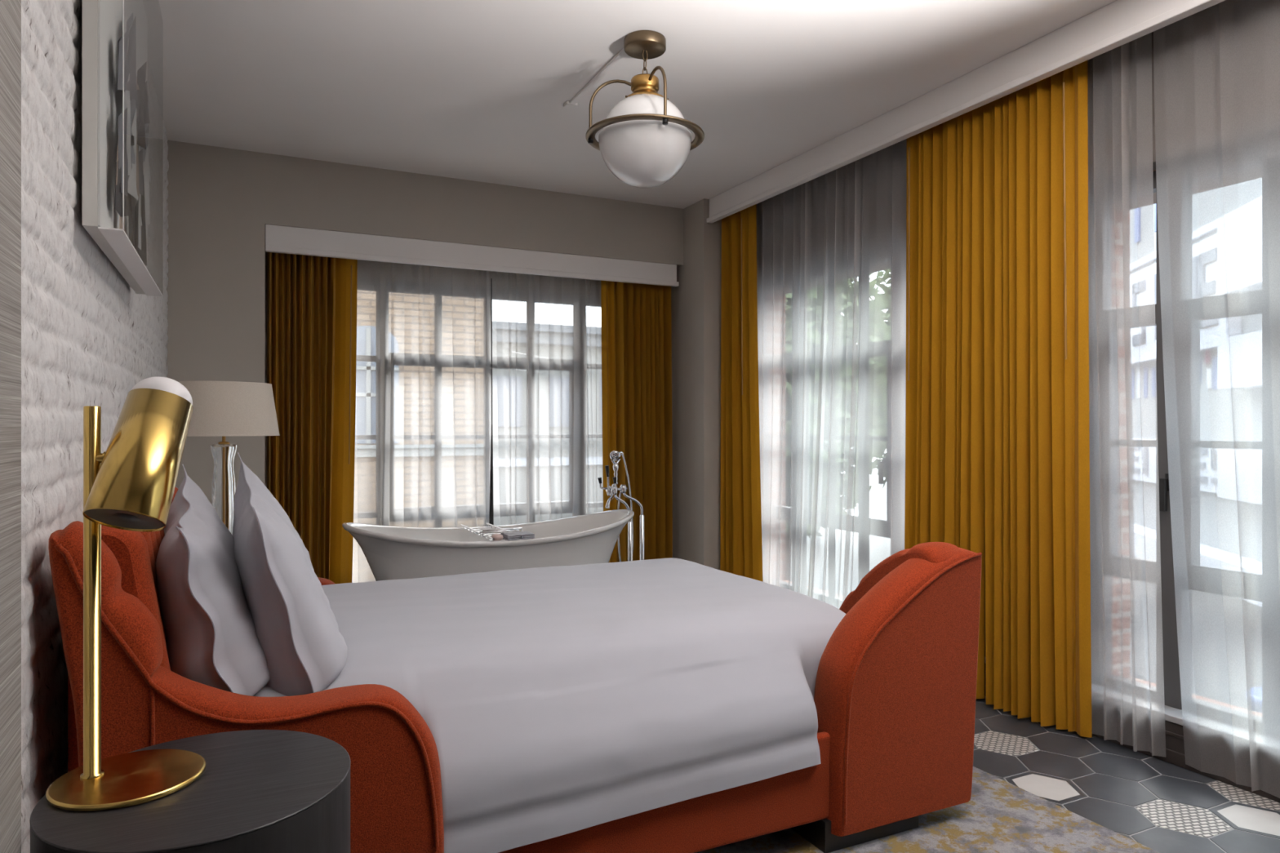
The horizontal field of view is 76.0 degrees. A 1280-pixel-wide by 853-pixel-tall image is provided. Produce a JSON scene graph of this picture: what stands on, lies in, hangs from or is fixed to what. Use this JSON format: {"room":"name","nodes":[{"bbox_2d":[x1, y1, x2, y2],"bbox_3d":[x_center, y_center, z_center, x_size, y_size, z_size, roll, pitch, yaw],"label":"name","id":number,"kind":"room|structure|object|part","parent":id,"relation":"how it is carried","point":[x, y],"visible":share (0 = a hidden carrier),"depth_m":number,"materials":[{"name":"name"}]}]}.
{"room":"hotel room","nodes":[
{"label":"hotel room","id":0,"kind":"room"},
{"bbox_2d":[0,0,21,852],"bbox_3d":[-0.178,-0.175,-0.719,0.352,2.910,4.162,0,0,-26],"label":"wall","id":1,"kind":"structure","parent":0,"point":[10,10],"depth_m":1.17,"materials":[{"name":"white brick"}]},
{"bbox_2d":[21,0,168,852],"bbox_3d":[-1.939,-0.175,2.838,0.293,2.910,4.000,0,0,-26],"label":"wall","id":2,"kind":"structure","parent":0,"point":[88,338],"depth_m":1.79,"materials":[{"name":"white brick"}]},
{"bbox_2d":[82,0,163,296],"bbox_3d":[-1.576,-1.006,2.538,0.088,1.029,1.146,0,0,-26],"label":"wall art","id":3,"kind":"object","parent":2,"relation":"attached to","point":[122,40],"visible":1,"depth_m":2.22,"materials":[{"name":"paint"}]},
{"bbox_2d":[166,140,683,503],"bbox_3d":[-1.431,-0.175,5.587,3.610,2.910,0.600,0,0,-26],"label":"wall","id":4,"kind":"structure","parent":0,"point":[221,201],"depth_m":4.89,"materials":[{"name":"grey paint"}]},
{"bbox_2d":[266,252,357,583],"bbox_3d":[-2.017,0.074,5.070,0.525,2.388,0.146,0,0,-28],"label":"curtain","id":5,"kind":"object","parent":4,"relation":"hanging from","point":[312,300],"visible":0.77,"depth_m":5.08,"materials":[{"name":"yellow fabric"}]},
{"bbox_2d":[351,259,490,582],"bbox_3d":[-1.491,0.060,5.420,1.055,2.400,0.058,0,0,-26],"label":"sheer curtain","id":6,"kind":"object","parent":4,"relation":"hanging from","point":[398,368],"visible":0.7,"depth_m":5.46,"materials":[{"name":"white fabric"}]},
{"bbox_2d":[265,224,679,286],"bbox_3d":[-0.974,-1.129,5.482,2.790,0.161,0.040,0,0,-26],"label":"curtain valance","id":7,"kind":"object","parent":4,"relation":"attached to","point":[278,238],"depth_m":5.37,"materials":[{"name":"white paint"}]},
{"bbox_2d":[353,279,602,525],"bbox_3d":[-1.082,0.068,5.728,2.136,2.081,0.074,0,0,-26],"label":"window","id":8,"kind":"structure","parent":4,"relation":"in","point":[360,279],"depth_m":5.67,"materials":[{"name":"grey paint"}]},
{"bbox_3d":[-1.076,0.065,5.728,1.328,1.120,0.060,0,0,-26],"label":"sash","id":9,"kind":"part","parent":8,"relation":"part of","materials":[{"name":"grey paint"}]},
{"bbox_2d":[488,271,603,526],"bbox_3d":[-0.601,0.060,5.827,0.988,2.400,0.103,0,0,-26],"label":"sheer curtain","id":10,"kind":"object","parent":4,"relation":"hanging from","point":[528,500],"visible":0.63,"depth_m":5.82,"materials":[{"name":"white fabric"}]},
{"bbox_3d":[-1.015,-0.520,5.612,0.011,1.000,0.008,0,0,-3],"label":"cord","id":11,"kind":"part","parent":10,"relation":"part of","materials":[{"name":"grey paint"}]},
{"bbox_2d":[600,280,672,562],"bbox_3d":[-0.009,0.074,6.033,0.553,2.388,0.152,0,0,-26],"label":"curtain","id":12,"kind":"object","parent":4,"relation":"hanging from","point":[636,317],"visible":0.79,"depth_m":6.03,"materials":[{"name":"yellow fabric"}]},
{"bbox_2d":[159,0,1116,208],"bbox_3d":[0.615,-1.730,2.133,4.270,0.200,8.600,0,0,-26],"label":"ceiling","id":13,"kind":"structure","parent":0,"point":[468,90],"depth_m":3.79,"materials":[{"name":"white paint"}]},
{"bbox_2d":[563,48,626,108],"bbox_3d":[-0.208,-1.621,3.825,0.060,0.016,0.698,0,0,-26],"label":"cable cover","id":14,"kind":"object","parent":13,"relation":"attached to","point":[572,104],"visible":0.84,"depth_m":3.82,"materials":[{"name":"white paint"}]},
{"bbox_2d":[585,30,704,187],"bbox_3d":[0.021,-1.322,3.443,0.517,0.616,0.517,0,0,-26],"label":"pendant light","id":15,"kind":"object","parent":13,"relation":"hanging from","point":[645,140],"visible":1,"depth_m":3.33,"materials":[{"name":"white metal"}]},
{"bbox_3d":[-0.118,-1.330,3.443,0.193,0.265,0.013,0,0,0],"label":"curved arm","id":16,"kind":"part","parent":15,"relation":"part of","materials":[{"name":"brown metal"}]},
{"bbox_3d":[0.021,-1.118,3.443,0.392,0.208,0.392,0,0,-26],"label":"lamp shade","id":17,"kind":"part","parent":15,"relation":"part of","materials":[{"name":"white glass"}]},
{"bbox_3d":[0.021,-1.293,3.443,0.366,0.152,0.366,0,0,-26],"label":"globe","id":18,"kind":"part","parent":15,"relation":"part of","materials":[{"name":"white glass"}]},
{"bbox_3d":[0.069,-1.330,3.313,0.013,0.265,0.193,0,0,-20],"label":"curved arm","id":19,"kind":"part","parent":15,"relation":"part of","materials":[{"name":"brown metal"}]},
{"bbox_2d":[671,198,721,569],"bbox_3d":[0.411,-0.175,6.315,0.340,2.910,0.900,0,0,-26],"label":"wall","id":20,"kind":"structure","parent":0,"point":[695,303],"depth_m":5.91,"materials":[{"name":"grey paint"}]},
{"bbox_2d":[720,204,763,582],"bbox_3d":[0.685,-0.126,5.660,0.088,2.788,0.494,0,0,-26],"label":"curtain","id":21,"kind":"object","parent":20,"relation":"hanging from","point":[740,533],"visible":0.88,"depth_m":5.67,"materials":[{"name":"yellow fabric"}]},
{"bbox_2d":[706,0,1225,222],"bbox_3d":[2.168,-1.546,2.417,0.048,0.168,7.652,0,0,-26],"label":"curtain valance","id":22,"kind":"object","parent":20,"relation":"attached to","point":[1118,23],"depth_m":3.71,"materials":[{"name":"white paint"}]},
{"bbox_2d":[904,105,984,698],"bbox_3d":[1.463,-0.126,4.048,0.102,2.788,0.521,0,0,-26],"label":"curtain","id":23,"kind":"object","parent":22,"relation":"hanging from","point":[944,392],"visible":0.75,"depth_m":3.94,"materials":[{"name":"yellow fabric"}]},
{"bbox_2d":[983,60,1092,737],"bbox_3d":[1.696,-0.126,3.570,0.103,2.788,0.530,0,0,-26],"label":"curtain","id":24,"kind":"object","parent":22,"relation":"hanging from","point":[1038,645],"visible":0.99,"depth_m":3.51,"materials":[{"name":"yellow fabric"}]},
{"bbox_2d":[984,662,1279,803],"bbox_3d":[2.334,1.202,2.496,0.020,0.155,7.650,0,0,-26],"label":"baseboard","id":25,"kind":"structure","parent":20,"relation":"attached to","point":[1175,746],"depth_m":3.10,"materials":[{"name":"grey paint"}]},
{"bbox_2d":[791,472,1144,679],"bbox_3d":[7.835,2.955,20.485,60.000,0.150,90.000,0,0,-26],"label":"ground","id":26,"kind":"structure","parent":0,"point":[873,473],"depth_m":19.55,"materials":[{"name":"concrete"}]},
{"bbox_2d":[352,290,484,582],"bbox_3d":[-8.219,-2.420,11.627,11.380,10.600,3.900,0,0,-26],"label":"brick building","id":27,"kind":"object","parent":26,"relation":"on","point":[368,291],"visible":0.02,"depth_m":12.01,"materials":[{"name":"beige brick"}]},
{"bbox_2d":[492,320,603,525],"bbox_3d":[-2.070,0.005,26.567,12.900,5.750,6.400,0,0,-26],"label":"building","id":28,"kind":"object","parent":26,"relation":"on","point":[495,321],"visible":0.05,"depth_m":23.05,"materials":[{"name":"paint"}]},
{"bbox_3d":[-0.759,-2.605,23.869,12.900,0.530,0.400,0,0,-26],"label":"cornice","id":29,"kind":"part","parent":28,"relation":"part of","materials":[{"name":"grey stone"}]},
{"bbox_2d":[785,273,889,578],"bbox_3d":[2.619,-0.586,15.177,4.285,6.948,4.321,0,0,-26],"label":"tree","id":30,"kind":"object","parent":26,"relation":"on","point":[871,273],"visible":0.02,"depth_m":13.97,"materials":[{"name":"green plant"}]},
{"bbox_2d":[869,270,890,483],"bbox_3d":[6.729,-0.749,17.734,4.417,7.274,4.500,0,0,-26],"label":"tree","id":31,"kind":"object","parent":26,"relation":"on","point":[886,270],"visible":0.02,"depth_m":17.62,"materials":[{"name":"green plant"}]},
{"bbox_2d":[1129,177,1262,707],"bbox_3d":[6.681,-0.070,7.093,3.300,5.900,8.200,0,0,12],"label":"building","id":32,"kind":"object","parent":26,"relation":"on","point":[1154,205],"visible":0.06,"depth_m":7.59,"materials":[{"name":"grey paint"}]},
{"bbox_3d":[5.428,-0.515,7.725,0.015,0.310,0.090,0,0,12],"label":"coloured panel","id":33,"kind":"part","parent":32,"relation":"part of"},
{"bbox_3d":[5.093,0.380,6.600,0.200,0.480,1.370,0,0,12],"label":"white pier panel","id":34,"kind":"part","parent":32,"relation":"part of","materials":[{"name":"white paint"}]},
{"bbox_3d":[5.093,-0.560,6.600,0.200,0.440,1.370,0,0,12],"label":"white pier panel","id":35,"kind":"part","parent":32,"relation":"part of","materials":[{"name":"white"}]},
{"bbox_3d":[5.093,-1.495,6.600,0.200,0.650,1.370,0,0,12],"label":"white pier panel","id":36,"kind":"part","parent":32,"relation":"part of","materials":[{"name":"white"}]},
{"bbox_2d":[1245,688,1262,711],"bbox_3d":[4.638,2.400,5.900,0.440,0.959,0.440,0,0,-26],"label":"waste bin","id":37,"kind":"object","parent":26,"relation":"on","point":[1251,688],"visible":0.02,"depth_m":5.95,"materials":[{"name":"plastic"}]},
{"bbox_2d":[756,0,1279,756],"bbox_3d":[2.391,-0.175,2.496,0.118,2.910,7.700,0,0,-26],"label":"wall","id":38,"kind":"structure","parent":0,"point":[1153,91],"depth_m":3.20,"materials":[{"name":"beige paint"}]},
{"bbox_2d":[756,174,829,599],"bbox_3d":[0.888,-0.150,5.385,0.046,2.820,1.050,0,0,-26],"label":"sheer curtain","id":39,"kind":"object","parent":38,"relation":"hanging from","point":[779,479],"visible":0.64,"depth_m":5.27,"materials":[{"name":"white fabric"}]},
{"bbox_2d":[756,241,906,605],"bbox_3d":[1.232,0.039,5.018,0.112,2.138,1.840,0,0,-26],"label":"window","id":40,"kind":"structure","parent":38,"relation":"attached to","point":[901,242],"depth_m":4.92,"materials":[{"name":"grey paint"}]},
{"bbox_3d":[1.153,0.065,5.216,0.060,1.120,1.315,0,0,-26],"label":"sash","id":41,"kind":"part","parent":40,"relation":"part of","materials":[{"name":"grey paint"}]},
{"bbox_3d":[1.347,0.065,4.818,0.060,1.120,1.280,0,0,-26],"label":"sash","id":42,"kind":"part","parent":40,"relation":"part of","materials":[{"name":"grey paint"}]},
{"bbox_2d":[807,138,906,608],"bbox_3d":[1.232,-0.150,4.651,0.047,2.820,0.970,0,0,-26],"label":"sheer curtain","id":43,"kind":"object","parent":38,"relation":"hanging from","point":[848,553],"visible":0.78,"depth_m":4.65,"materials":[{"name":"white fabric"}]},
{"bbox_2d":[1087,32,1165,757],"bbox_3d":[1.899,-0.150,3.274,0.052,2.820,0.370,0,0,-26],"label":"sheer curtain","id":44,"kind":"object","parent":38,"relation":"hanging from","point":[1127,330],"visible":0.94,"depth_m":3.25,"materials":[{"name":"white fabric"}]},
{"bbox_2d":[1092,137,1279,737],"bbox_3d":[2.442,0.039,2.527,0.112,2.138,2.240,0,0,-26],"label":"window","id":45,"kind":"structure","parent":38,"relation":"attached to","point":[1172,694],"depth_m":3.22,"materials":[{"name":"grey paint"}]},
{"bbox_3d":[2.068,0.255,3.217,0.042,0.150,0.034,0,0,-26],"label":"handle","id":46,"kind":"part","parent":45,"relation":"part of","materials":[{"name":"black paint"}]},
{"bbox_3d":[2.390,0.065,2.671,0.060,1.120,1.835,0,0,-26],"label":"sash","id":47,"kind":"part","parent":45,"relation":"part of","materials":[{"name":"grey paint"}]},
{"bbox_3d":[2.529,0.065,2.385,0.060,1.120,1.810,0,0,-26],"label":"sash","id":48,"kind":"part","parent":45,"relation":"part of","materials":[{"name":"grey paint"}]},
{"bbox_2d":[1153,0,1279,798],"bbox_3d":[2.373,-0.150,2.312,0.061,2.820,1.885,0,0,-26],"label":"sheer curtain","id":49,"kind":"object","parent":38,"relation":"hanging from","point":[1251,707],"visible":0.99,"depth_m":2.93,"materials":[{"name":"white fabric"}]},
{"bbox_2d":[766,136,1274,715],"bbox_3d":[2.364,0.380,2.983,0.260,5.000,9.100,0,0,-26],"label":"wall","id":50,"kind":"structure","parent":0,"point":[1154,193],"depth_m":3.63,"materials":[{"name":"grey paint"}]},
{"bbox_2d":[973,696,1279,852],"bbox_3d":[0.615,1.340,2.133,4.270,0.120,8.600,0,0,-26],"label":"floor","id":51,"kind":"structure","parent":0,"point":[1162,806],"depth_m":2.89,"materials":[{"name":"grey tile"}]},
{"bbox_2d":[29,729,351,852],"bbox_3d":[-0.752,0.944,1.410,0.479,0.672,0.479,0,0,-26],"label":"nightstand","id":52,"kind":"object","parent":51,"relation":"on","point":[257,791],"visible":0.88,"depth_m":1.33,"materials":[{"name":"black wood"}]},
{"bbox_2d":[45,376,205,811],"bbox_3d":[-0.878,0.259,1.408,0.232,0.698,0.232,0,0,-26],"label":"reading lamp","id":53,"kind":"object","parent":52,"relation":"on","point":[130,486],"visible":1,"depth_m":1.39,"materials":[{"name":"gold metal"}]},
{"bbox_3d":[-0.907,0.052,1.411,0.067,0.023,0.023,0,0,-8],"label":"joint arm","id":54,"kind":"part","parent":53,"relation":"part of","materials":[{"name":"gold metal"}]},
{"bbox_3d":[-0.862,0.057,1.413,0.122,0.249,0.195,0,0,-1],"label":"lamp shade","id":55,"kind":"part","parent":53,"relation":"part of","materials":[{"name":"gold metal"}]},
{"bbox_2d":[342,509,634,581],"bbox_3d":[-0.819,0.895,4.716,1.690,0.769,0.690,0,0,-26],"label":"bathtub","id":56,"kind":"object","parent":51,"relation":"on","point":[391,553],"visible":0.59,"depth_m":4.47,"materials":[{"name":"white ceramic"}]},
{"bbox_2d":[460,523,523,541],"bbox_3d":[-0.859,0.584,4.697,0.228,0.062,0.704,0,0,-26],"label":"caddy","id":57,"kind":"object","parent":56,"relation":"on","point":[499,530],"visible":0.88,"depth_m":4.56,"materials":[{"name":"silver metal"}]},
{"bbox_3d":[-0.931,0.592,4.662,0.010,0.010,0.704,0,0,-26],"label":"rail","id":58,"kind":"part","parent":57,"relation":"part of","materials":[{"name":"silver metal"}]},
{"bbox_2d":[491,533,502,540],"bbox_3d":[-0.769,0.592,4.416,0.064,0.033,0.064,0,0,-26],"label":"soap bar","id":59,"kind":"object","parent":57,"relation":"on","point":[496,536],"visible":0.98,"depth_m":4.39,"materials":[{"name":"beige"}]},
{"bbox_3d":[-0.787,0.592,4.732,0.010,0.010,0.704,0,0,-26],"label":"rail","id":60,"kind":"part","parent":57,"relation":"part of","materials":[{"name":"silver metal"}]},
{"bbox_2d":[501,530,534,540],"bbox_3d":[-0.670,0.593,4.492,0.151,0.035,0.132,0,0,-26],"label":"folded cloth","id":61,"kind":"object","parent":57,"relation":"on","point":[526,535],"visible":0.97,"depth_m":4.45,"materials":[{"name":"white fabric"}]},
{"bbox_2d":[48,487,982,852],"bbox_3d":[-0.378,0.733,2.885,2.528,1.093,1.695,0,0,-26],"label":"bed","id":62,"kind":"object","parent":51,"relation":"on","point":[895,697],"visible":0.34,"depth_m":2.26,"materials":[{"name":"orange fabric"}]},
{"bbox_3d":[-1.393,0.683,2.392,0.234,0.994,1.430,0,0,-26],"label":"headboard","id":63,"kind":"part","parent":62,"relation":"part of","materials":[{"name":"orange fabric"}]},
{"bbox_3d":[-0.802,0.699,1.745,0.733,0.963,0.001,0,0,-26],"label":"panel","id":64,"kind":"part","parent":62,"relation":"part of","materials":[{"name":"fabric"}]},
{"bbox_3d":[-0.827,0.685,1.808,0.780,0.991,0.135,0,0,-26],"label":"arm","id":65,"kind":"part","parent":62,"relation":"part of","materials":[{"name":"orange fabric"}]},
{"bbox_3d":[-1.502,0.685,3.198,0.780,0.991,0.135,0,0,-26],"label":"arm","id":66,"kind":"part","parent":62,"relation":"part of","materials":[{"name":"orange fabric"}]},
{"bbox_2d":[253,557,845,852],"bbox_3d":[-0.437,0.810,2.856,1.970,0.449,1.662,0,0,-26],"label":"duvet","id":67,"kind":"object","parent":62,"relation":"on","point":[553,701],"visible":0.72,"depth_m":2.29,"materials":[{"name":"white fabric"}]},
{"bbox_2d":[155,464,270,696],"bbox_3d":[-1.113,0.384,2.150,0.282,0.550,0.742,0,0,-26],"label":"pillow","id":68,"kind":"object","parent":67,"relation":"on","point":[211,639],"visible":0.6,"depth_m":1.86,"materials":[{"name":"white fabric"}]},
{"bbox_2d":[232,452,347,696],"bbox_3d":[-0.968,0.369,2.243,0.270,0.584,0.760,0,0,-26],"label":"pillow","id":69,"kind":"object","parent":67,"relation":"on","point":[300,637],"visible":0.81,"depth_m":1.95,"materials":[{"name":"white fabric"}]},
{"bbox_3d":[0.026,1.048,2.211,1.260,0.255,0.035,0,0,-26],"label":"rail","id":70,"kind":"part","parent":62,"relation":"part of","materials":[{"name":"orange fabric"}]},
{"bbox_3d":[0.627,0.795,3.372,0.206,0.831,1.675,0,0,-26],"label":"footboard","id":71,"kind":"part","parent":62,"relation":"part of","materials":[{"name":"orange fabric"}]},
{"bbox_3d":[0.860,0.812,2.553,0.566,0.800,0.001,0,0,-26],"label":"panel","id":72,"kind":"part","parent":62,"relation":"part of","materials":[{"name":"fabric"}]},
{"bbox_2d":[597,450,644,561],"bbox_3d":[-0.109,0.713,5.270,0.355,1.132,0.099,0,0,-37],"label":"tub filler","id":73,"kind":"object","parent":51,"relation":"on","point":[612,491],"visible":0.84,"depth_m":5.29,"materials":[{"name":"silver metal"}]},
{"bbox_3d":[-0.224,0.375,5.205,0.071,0.040,0.012,0,0,-26],"label":"lever","id":74,"kind":"part","parent":73,"relation":"part of","materials":[{"name":"silver metal"}]},
{"bbox_3d":[-0.195,0.353,5.197,0.029,0.083,0.012,0,0,-26],"label":"lever","id":75,"kind":"part","parent":73,"relation":"part of","materials":[{"name":"silver metal"}]},
{"bbox_3d":[-0.184,0.461,5.201,0.028,0.100,0.129,0,0,24],"label":"spout","id":76,"kind":"part","parent":73,"relation":"part of","materials":[{"name":"silver metal"}]},
{"bbox_2d":[696,766,1159,852],"bbox_3d":[0.847,1.274,2.163,1.515,0.012,2.950,0,0,-26],"label":"rug","id":77,"kind":"object","parent":51,"relation":"on","point":[999,816],"visible":0.07,"depth_m":2.55,"materials":[{"name":"carpet"}]},
{"bbox_3d":[-1.748,0.944,3.459,0.479,0.672,0.479,0,0,-26],"label":"nightstand","id":78,"kind":"object","parent":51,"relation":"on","visible":0},
{"bbox_2d":[177,381,279,535],"bbox_3d":[-1.744,0.211,3.433,0.429,0.792,0.429,0,0,-26],"label":"table lamp","id":79,"kind":"object","parent":78,"relation":"on","point":[223,409],"visible":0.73,"depth_m":3.31,"materials":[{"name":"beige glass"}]},
{"bbox_3d":[-1.744,0.265,3.433,0.044,0.630,0.044,0,0,-26],"label":"brass stem","id":80,"kind":"part","parent":79,"relation":"part of","materials":[{"name":"gold metal"}]},
{"bbox_3d":[-1.744,0.339,3.433,0.124,0.536,0.124,0,0,-26],"label":"glass","id":81,"kind":"part","parent":79,"relation":"part of","materials":[{"name":"clear glass"}]},
{"bbox_3d":[-1.744,-0.075,3.433,0.429,0.220,0.429,0,0,-26],"label":"lamp shade","id":82,"kind":"part","parent":79,"relation":"part of","materials":[{"name":"beige fabric"}]}
]}

